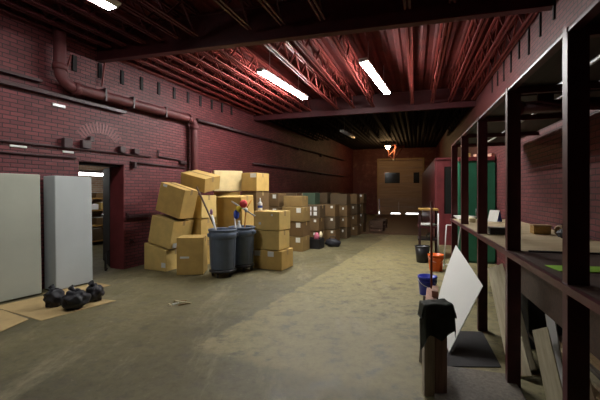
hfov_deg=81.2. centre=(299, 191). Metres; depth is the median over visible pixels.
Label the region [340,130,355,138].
fluorescent light
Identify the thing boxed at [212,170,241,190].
cardboard box
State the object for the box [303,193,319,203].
cardboard box
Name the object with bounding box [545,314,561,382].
board
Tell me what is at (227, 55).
truss
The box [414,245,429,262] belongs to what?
bucket
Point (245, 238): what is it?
trash can
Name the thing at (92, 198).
shelf
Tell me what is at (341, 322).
floor
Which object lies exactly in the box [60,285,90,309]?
bag
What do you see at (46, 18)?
truss
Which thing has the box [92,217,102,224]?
box
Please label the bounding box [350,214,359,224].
cardboard box
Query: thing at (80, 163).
trim
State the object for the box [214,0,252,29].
truss
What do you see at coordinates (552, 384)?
board
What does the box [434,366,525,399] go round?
board
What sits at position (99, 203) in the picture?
box
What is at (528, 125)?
board
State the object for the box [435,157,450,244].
wall
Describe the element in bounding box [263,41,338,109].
joist
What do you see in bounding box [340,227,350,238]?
cardboard box
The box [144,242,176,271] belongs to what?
cardboard box
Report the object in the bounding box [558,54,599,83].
board
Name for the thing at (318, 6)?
truss
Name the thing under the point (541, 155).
wall
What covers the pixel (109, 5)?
fluorescent light
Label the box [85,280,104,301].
bag
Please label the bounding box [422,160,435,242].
wall
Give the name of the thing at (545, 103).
pipe
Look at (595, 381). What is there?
board
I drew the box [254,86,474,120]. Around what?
ceiling beam
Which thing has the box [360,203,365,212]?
cardboard box
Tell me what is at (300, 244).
cardboard box
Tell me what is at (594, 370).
board
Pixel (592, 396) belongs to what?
board
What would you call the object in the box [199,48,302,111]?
truss
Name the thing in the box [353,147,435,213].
wall
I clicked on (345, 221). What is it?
cardboard box
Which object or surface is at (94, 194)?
box
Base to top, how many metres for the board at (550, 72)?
0.045 m
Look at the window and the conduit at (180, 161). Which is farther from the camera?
the window
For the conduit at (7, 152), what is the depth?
5.29 m
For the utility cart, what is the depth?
7.95 m
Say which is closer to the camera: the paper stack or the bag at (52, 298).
the bag at (52, 298)
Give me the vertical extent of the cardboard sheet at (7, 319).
0.005 m
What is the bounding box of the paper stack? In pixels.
[453,215,476,219]
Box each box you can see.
[92,192,102,197]
[92,204,98,209]
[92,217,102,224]
[92,227,102,240]
[94,202,102,208]
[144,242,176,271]
[148,214,193,248]
[156,182,197,218]
[177,235,206,274]
[181,170,219,192]
[190,217,214,239]
[193,195,215,217]
[207,240,209,264]
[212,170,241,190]
[214,191,239,222]
[216,195,253,226]
[242,173,268,190]
[242,191,268,210]
[253,248,292,270]
[254,210,289,230]
[254,229,288,250]
[269,193,285,206]
[269,207,281,209]
[282,206,309,221]
[284,196,307,206]
[286,193,302,195]
[288,235,309,251]
[289,221,309,236]
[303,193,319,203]
[303,205,324,217]
[310,218,323,230]
[310,230,323,237]
[318,204,339,216]
[320,193,330,203]
[323,216,339,228]
[324,228,339,240]
[330,194,350,204]
[340,205,350,215]
[340,216,350,227]
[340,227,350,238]
[350,204,359,214]
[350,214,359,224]
[350,224,360,235]
[351,194,359,203]
[360,194,366,202]
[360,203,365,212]
[360,213,365,222]
[360,222,365,231]
[488,226,504,234]
[529,224,551,233]
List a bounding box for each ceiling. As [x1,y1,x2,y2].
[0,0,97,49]
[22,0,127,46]
[42,0,512,149]
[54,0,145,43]
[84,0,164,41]
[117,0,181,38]
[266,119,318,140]
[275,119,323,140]
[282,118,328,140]
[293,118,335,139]
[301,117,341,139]
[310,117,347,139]
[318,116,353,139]
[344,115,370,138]
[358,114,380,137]
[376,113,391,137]
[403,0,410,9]
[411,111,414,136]
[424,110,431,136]
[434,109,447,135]
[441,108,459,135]
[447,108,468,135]
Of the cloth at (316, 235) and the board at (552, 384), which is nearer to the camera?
the board at (552, 384)
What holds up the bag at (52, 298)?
on the cardboard sheet at (34, 308)
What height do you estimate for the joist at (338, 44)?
0.402 m
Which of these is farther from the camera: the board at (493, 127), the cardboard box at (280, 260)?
the cardboard box at (280, 260)
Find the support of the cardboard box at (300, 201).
on the cardboard box at (297, 214)
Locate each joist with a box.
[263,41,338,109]
[294,38,355,107]
[330,35,374,106]
[405,27,413,103]
[430,22,451,102]
[448,18,488,101]
[461,15,515,100]
[471,12,538,99]
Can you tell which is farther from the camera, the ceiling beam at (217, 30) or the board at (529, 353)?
the ceiling beam at (217, 30)
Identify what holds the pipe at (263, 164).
attached to the wall at (25, 116)
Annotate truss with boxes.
[0,0,110,48]
[120,57,255,114]
[134,56,263,114]
[137,0,199,36]
[148,54,272,113]
[167,52,282,112]
[183,50,292,112]
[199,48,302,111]
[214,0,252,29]
[215,47,311,110]
[258,0,286,25]
[307,0,325,20]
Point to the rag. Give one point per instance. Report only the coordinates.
(437, 316)
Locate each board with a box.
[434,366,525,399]
[458,92,561,143]
[488,89,599,142]
[488,263,531,377]
[519,13,599,86]
[521,312,536,370]
[532,327,561,399]
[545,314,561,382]
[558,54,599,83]
[559,341,599,399]
[561,348,599,392]
[590,353,599,370]
[590,363,599,379]
[590,379,595,399]
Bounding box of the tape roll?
[554,225,561,234]
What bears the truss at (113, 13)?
attached to the ceiling at (387, 48)
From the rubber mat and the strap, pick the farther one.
the strap
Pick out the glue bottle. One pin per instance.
(259, 202)
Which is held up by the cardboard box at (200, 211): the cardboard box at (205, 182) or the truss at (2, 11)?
the cardboard box at (205, 182)
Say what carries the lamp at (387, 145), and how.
hanging from the ceiling at (387, 48)
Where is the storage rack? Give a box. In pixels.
[450,0,599,399]
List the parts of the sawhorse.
leg, leg, upright rod, leg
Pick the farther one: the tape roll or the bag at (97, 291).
the bag at (97, 291)
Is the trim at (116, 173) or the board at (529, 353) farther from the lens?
the trim at (116, 173)
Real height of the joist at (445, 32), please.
0.402 m
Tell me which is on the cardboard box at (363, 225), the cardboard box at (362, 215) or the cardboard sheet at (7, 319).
the cardboard box at (362, 215)
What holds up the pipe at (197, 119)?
attached to the wall at (25, 116)
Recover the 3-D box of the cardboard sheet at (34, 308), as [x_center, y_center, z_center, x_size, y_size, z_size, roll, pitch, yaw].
[-3.268,1.496,4.689,1.198,0.005,0.883,0,0,26]
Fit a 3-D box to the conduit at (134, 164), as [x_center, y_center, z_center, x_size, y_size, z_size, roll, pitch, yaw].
[-3.029,-0.543,7.616,0.080,0.126,1.580,0,0,22]
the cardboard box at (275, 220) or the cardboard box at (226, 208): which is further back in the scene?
the cardboard box at (226, 208)
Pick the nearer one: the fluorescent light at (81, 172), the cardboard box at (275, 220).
the cardboard box at (275, 220)
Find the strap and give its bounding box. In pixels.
[101,63,105,85]
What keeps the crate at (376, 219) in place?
on the floor
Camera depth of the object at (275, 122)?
14.44 m
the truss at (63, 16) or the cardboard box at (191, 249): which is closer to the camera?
the truss at (63, 16)
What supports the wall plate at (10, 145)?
attached to the wall at (25, 116)
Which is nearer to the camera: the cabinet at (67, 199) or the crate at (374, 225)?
the cabinet at (67, 199)
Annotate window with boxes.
[444,167,450,213]
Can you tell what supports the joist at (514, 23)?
attached to the ceiling at (387, 48)
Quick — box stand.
[443,224,460,266]
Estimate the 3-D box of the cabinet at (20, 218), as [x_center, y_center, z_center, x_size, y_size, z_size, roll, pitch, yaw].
[-4.166,0.614,4.576,0.098,1.740,1.342,-2,-1,28]
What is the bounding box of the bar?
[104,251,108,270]
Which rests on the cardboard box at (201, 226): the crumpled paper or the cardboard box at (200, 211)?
the cardboard box at (200, 211)
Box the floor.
[0,210,545,399]
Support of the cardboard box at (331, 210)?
on the cardboard box at (329, 222)
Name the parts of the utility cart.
cart post, cart post, cart post, white rail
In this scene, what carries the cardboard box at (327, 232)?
on the floor
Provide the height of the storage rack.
2.305 m
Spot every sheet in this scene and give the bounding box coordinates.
[0,296,115,320]
[0,310,28,331]
[43,283,110,294]
[438,246,482,351]
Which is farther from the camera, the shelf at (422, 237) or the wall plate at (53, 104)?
the shelf at (422, 237)
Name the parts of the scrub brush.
brush handle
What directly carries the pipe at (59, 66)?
attached to the wall at (25, 116)
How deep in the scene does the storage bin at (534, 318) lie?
3.32 m
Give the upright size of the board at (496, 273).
0.795 m
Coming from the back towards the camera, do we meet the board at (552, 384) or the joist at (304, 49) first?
the joist at (304, 49)
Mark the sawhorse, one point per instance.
(433, 356)
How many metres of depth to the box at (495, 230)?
3.69 m
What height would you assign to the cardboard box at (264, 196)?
0.502 m
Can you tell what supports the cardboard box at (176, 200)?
on the cardboard box at (165, 229)
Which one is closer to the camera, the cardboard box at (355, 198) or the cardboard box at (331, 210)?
the cardboard box at (331, 210)
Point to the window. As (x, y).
(447, 170)
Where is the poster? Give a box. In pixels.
[488,210,501,221]
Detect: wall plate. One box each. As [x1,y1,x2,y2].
[9,144,26,147]
[52,103,64,107]
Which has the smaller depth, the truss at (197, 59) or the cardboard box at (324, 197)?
the truss at (197, 59)
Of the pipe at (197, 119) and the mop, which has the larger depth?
the pipe at (197, 119)
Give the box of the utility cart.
[417,208,438,252]
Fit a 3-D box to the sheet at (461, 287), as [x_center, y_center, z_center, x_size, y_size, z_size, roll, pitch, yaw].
[1.706,1.065,3.717,0.432,0.833,1.199,0,0,35]
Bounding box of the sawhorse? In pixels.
[419,201,446,395]
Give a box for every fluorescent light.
[79,170,102,175]
[89,0,121,10]
[256,68,307,99]
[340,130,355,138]
[358,42,389,93]
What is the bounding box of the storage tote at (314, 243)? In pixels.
[310,237,323,248]
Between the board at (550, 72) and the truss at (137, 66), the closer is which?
the board at (550, 72)
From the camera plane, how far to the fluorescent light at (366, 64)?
7.10 m
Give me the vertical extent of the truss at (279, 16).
0.402 m
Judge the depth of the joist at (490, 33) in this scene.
6.56 m
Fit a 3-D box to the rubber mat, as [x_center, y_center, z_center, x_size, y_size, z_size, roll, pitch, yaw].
[1.555,1.496,3.370,0.651,0.006,0.865,0,0,10]
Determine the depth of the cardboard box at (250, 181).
8.34 m
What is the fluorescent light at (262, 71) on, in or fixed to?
hanging from the ceiling at (387, 48)
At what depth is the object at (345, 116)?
13.82 m
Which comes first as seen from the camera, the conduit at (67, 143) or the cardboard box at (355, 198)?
the conduit at (67, 143)
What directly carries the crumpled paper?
on the utility cart
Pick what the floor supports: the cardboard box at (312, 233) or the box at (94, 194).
the cardboard box at (312, 233)
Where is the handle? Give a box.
[196,186,216,228]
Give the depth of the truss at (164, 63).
8.17 m
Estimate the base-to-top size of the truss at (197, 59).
0.402 m
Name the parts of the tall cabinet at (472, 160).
cabinet door, cornice, cabinet door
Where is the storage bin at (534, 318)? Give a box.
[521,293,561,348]
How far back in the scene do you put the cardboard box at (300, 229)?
8.85 m
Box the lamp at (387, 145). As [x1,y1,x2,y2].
[385,142,404,160]
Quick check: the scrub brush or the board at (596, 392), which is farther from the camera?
the scrub brush
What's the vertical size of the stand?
0.858 m
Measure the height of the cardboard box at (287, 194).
0.358 m
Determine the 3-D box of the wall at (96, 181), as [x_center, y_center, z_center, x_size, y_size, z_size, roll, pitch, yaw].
[-6.533,0.000,9.864,0.201,3.000,9.000,0,0,22]
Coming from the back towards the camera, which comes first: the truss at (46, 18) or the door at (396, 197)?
the door at (396, 197)
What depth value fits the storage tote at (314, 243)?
9.22 m
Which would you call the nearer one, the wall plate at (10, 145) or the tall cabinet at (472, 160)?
the wall plate at (10, 145)
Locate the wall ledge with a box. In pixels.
[0,68,125,113]
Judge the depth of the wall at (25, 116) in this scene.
7.00 m
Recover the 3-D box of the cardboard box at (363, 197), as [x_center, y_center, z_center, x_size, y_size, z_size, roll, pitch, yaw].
[2.178,0.242,13.163,0.550,0.348,0.454,0,0,24]
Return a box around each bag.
[43,284,64,307]
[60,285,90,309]
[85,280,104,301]
[325,236,340,246]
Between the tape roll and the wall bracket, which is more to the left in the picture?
the wall bracket
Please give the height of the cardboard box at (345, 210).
0.348 m
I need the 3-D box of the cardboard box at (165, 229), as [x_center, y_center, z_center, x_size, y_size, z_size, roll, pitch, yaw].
[-2.542,0.759,6.928,0.661,0.647,0.560,0,0,24]
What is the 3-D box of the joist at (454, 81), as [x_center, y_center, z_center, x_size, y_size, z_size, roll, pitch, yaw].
[3.354,-2.686,7.213,0.098,0.402,5.128,0,0,18]
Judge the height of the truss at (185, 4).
0.402 m
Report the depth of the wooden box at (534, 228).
3.72 m
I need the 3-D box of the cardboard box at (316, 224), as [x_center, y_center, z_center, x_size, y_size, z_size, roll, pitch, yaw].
[0.357,0.936,10.315,0.605,0.370,0.454,0,0,24]
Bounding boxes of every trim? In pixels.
[79,161,119,166]
[110,165,123,268]
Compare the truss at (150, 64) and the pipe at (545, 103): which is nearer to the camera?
the pipe at (545, 103)
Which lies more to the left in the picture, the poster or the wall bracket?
the wall bracket
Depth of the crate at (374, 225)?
13.23 m
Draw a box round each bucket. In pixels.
[414,245,429,262]
[418,274,436,294]
[428,253,443,271]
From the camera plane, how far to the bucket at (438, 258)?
6.59 m
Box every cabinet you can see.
[0,173,41,301]
[43,176,92,288]
[458,156,494,263]
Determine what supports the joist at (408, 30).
attached to the ceiling at (387, 48)
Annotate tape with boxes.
[545,265,599,272]
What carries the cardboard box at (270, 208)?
on the cardboard box
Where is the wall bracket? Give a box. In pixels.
[126,213,150,219]
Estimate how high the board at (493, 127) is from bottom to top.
0.045 m
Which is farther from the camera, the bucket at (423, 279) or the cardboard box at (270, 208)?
the cardboard box at (270, 208)
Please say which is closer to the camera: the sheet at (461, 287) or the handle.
the sheet at (461, 287)
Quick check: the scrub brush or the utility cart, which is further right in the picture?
the utility cart
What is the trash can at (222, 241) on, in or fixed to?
on the floor
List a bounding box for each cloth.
[314,232,318,238]
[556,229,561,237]
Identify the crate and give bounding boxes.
[369,219,384,231]
[373,218,386,227]
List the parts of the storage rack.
post, post, post, shelf panel, post, rail, shelf panel, shelf panel, post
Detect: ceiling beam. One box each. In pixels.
[96,0,552,62]
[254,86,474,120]
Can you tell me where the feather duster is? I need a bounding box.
[233,200,247,226]
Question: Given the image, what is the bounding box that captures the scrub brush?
[210,209,216,229]
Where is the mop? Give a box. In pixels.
[231,199,254,226]
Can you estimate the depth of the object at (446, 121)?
12.89 m
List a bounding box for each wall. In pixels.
[0,0,352,288]
[79,165,108,227]
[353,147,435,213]
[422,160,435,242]
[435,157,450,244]
[436,0,599,268]
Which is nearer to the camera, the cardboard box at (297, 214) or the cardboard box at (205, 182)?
the cardboard box at (205, 182)
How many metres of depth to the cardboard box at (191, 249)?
6.31 m
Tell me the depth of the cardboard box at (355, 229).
12.05 m
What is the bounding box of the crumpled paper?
[421,223,435,225]
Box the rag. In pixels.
[417,298,456,349]
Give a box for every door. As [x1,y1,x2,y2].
[101,167,109,266]
[377,158,423,214]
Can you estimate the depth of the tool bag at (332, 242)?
9.53 m
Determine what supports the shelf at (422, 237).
attached to the utility cart
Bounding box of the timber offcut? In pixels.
[469,217,475,221]
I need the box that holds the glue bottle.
[258,198,261,209]
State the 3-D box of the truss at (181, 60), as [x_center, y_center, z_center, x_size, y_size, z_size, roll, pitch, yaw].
[-1.534,-2.686,8.609,0.098,0.402,5.301,0,0,22]
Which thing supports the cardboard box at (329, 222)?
on the cardboard box at (327, 232)
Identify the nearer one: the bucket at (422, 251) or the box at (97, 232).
the bucket at (422, 251)
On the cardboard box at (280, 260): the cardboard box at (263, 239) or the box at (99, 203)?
the cardboard box at (263, 239)
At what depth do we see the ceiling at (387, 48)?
7.95 m
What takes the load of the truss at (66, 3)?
attached to the ceiling at (387, 48)
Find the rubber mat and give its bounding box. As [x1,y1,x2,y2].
[447,331,500,366]
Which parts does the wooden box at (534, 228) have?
box lid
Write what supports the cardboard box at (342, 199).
on the cardboard box at (345, 210)
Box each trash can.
[207,227,237,277]
[229,225,255,271]
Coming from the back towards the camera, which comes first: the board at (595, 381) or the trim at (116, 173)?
the trim at (116, 173)
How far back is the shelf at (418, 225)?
7.95 m
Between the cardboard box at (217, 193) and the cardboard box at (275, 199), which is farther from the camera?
the cardboard box at (275, 199)
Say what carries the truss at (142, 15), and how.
attached to the ceiling at (387, 48)
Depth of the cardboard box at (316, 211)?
10.08 m
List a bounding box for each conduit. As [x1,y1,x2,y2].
[0,136,151,157]
[0,151,75,158]
[130,161,184,168]
[157,150,186,163]
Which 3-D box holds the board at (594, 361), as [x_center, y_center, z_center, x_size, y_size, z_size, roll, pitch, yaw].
[2.027,1.212,2.108,0.110,0.024,1.619,0,0,15]
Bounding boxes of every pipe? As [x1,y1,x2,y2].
[52,4,198,170]
[196,118,345,160]
[252,163,344,176]
[521,93,599,114]
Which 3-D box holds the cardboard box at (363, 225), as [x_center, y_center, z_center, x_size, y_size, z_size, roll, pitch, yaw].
[2.157,1.322,13.183,0.550,0.348,0.454,0,0,24]
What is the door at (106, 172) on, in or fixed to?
in the wall at (25, 116)
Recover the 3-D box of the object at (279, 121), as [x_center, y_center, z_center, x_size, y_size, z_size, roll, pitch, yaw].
[0.016,-2.686,14.254,0.098,0.402,5.886,0,0,22]
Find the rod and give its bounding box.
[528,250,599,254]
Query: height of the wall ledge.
0.205 m
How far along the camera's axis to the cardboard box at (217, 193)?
8.45 m
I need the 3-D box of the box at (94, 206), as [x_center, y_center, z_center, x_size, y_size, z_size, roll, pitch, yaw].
[-5.929,0.416,9.886,0.300,0.172,0.300,0,0,22]
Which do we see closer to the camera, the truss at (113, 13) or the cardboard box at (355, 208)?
the truss at (113, 13)
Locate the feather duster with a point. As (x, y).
(243, 203)
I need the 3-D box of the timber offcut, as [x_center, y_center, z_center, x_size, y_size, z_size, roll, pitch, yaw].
[2.601,0.420,5.343,0.090,0.060,0.340,0,0,17]
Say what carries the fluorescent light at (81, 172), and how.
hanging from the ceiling
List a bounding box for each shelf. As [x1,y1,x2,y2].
[92,198,102,241]
[417,224,436,227]
[417,236,436,240]
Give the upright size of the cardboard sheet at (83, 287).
0.005 m
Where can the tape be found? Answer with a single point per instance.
(596, 269)
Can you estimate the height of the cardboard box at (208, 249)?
0.499 m
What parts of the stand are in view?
leg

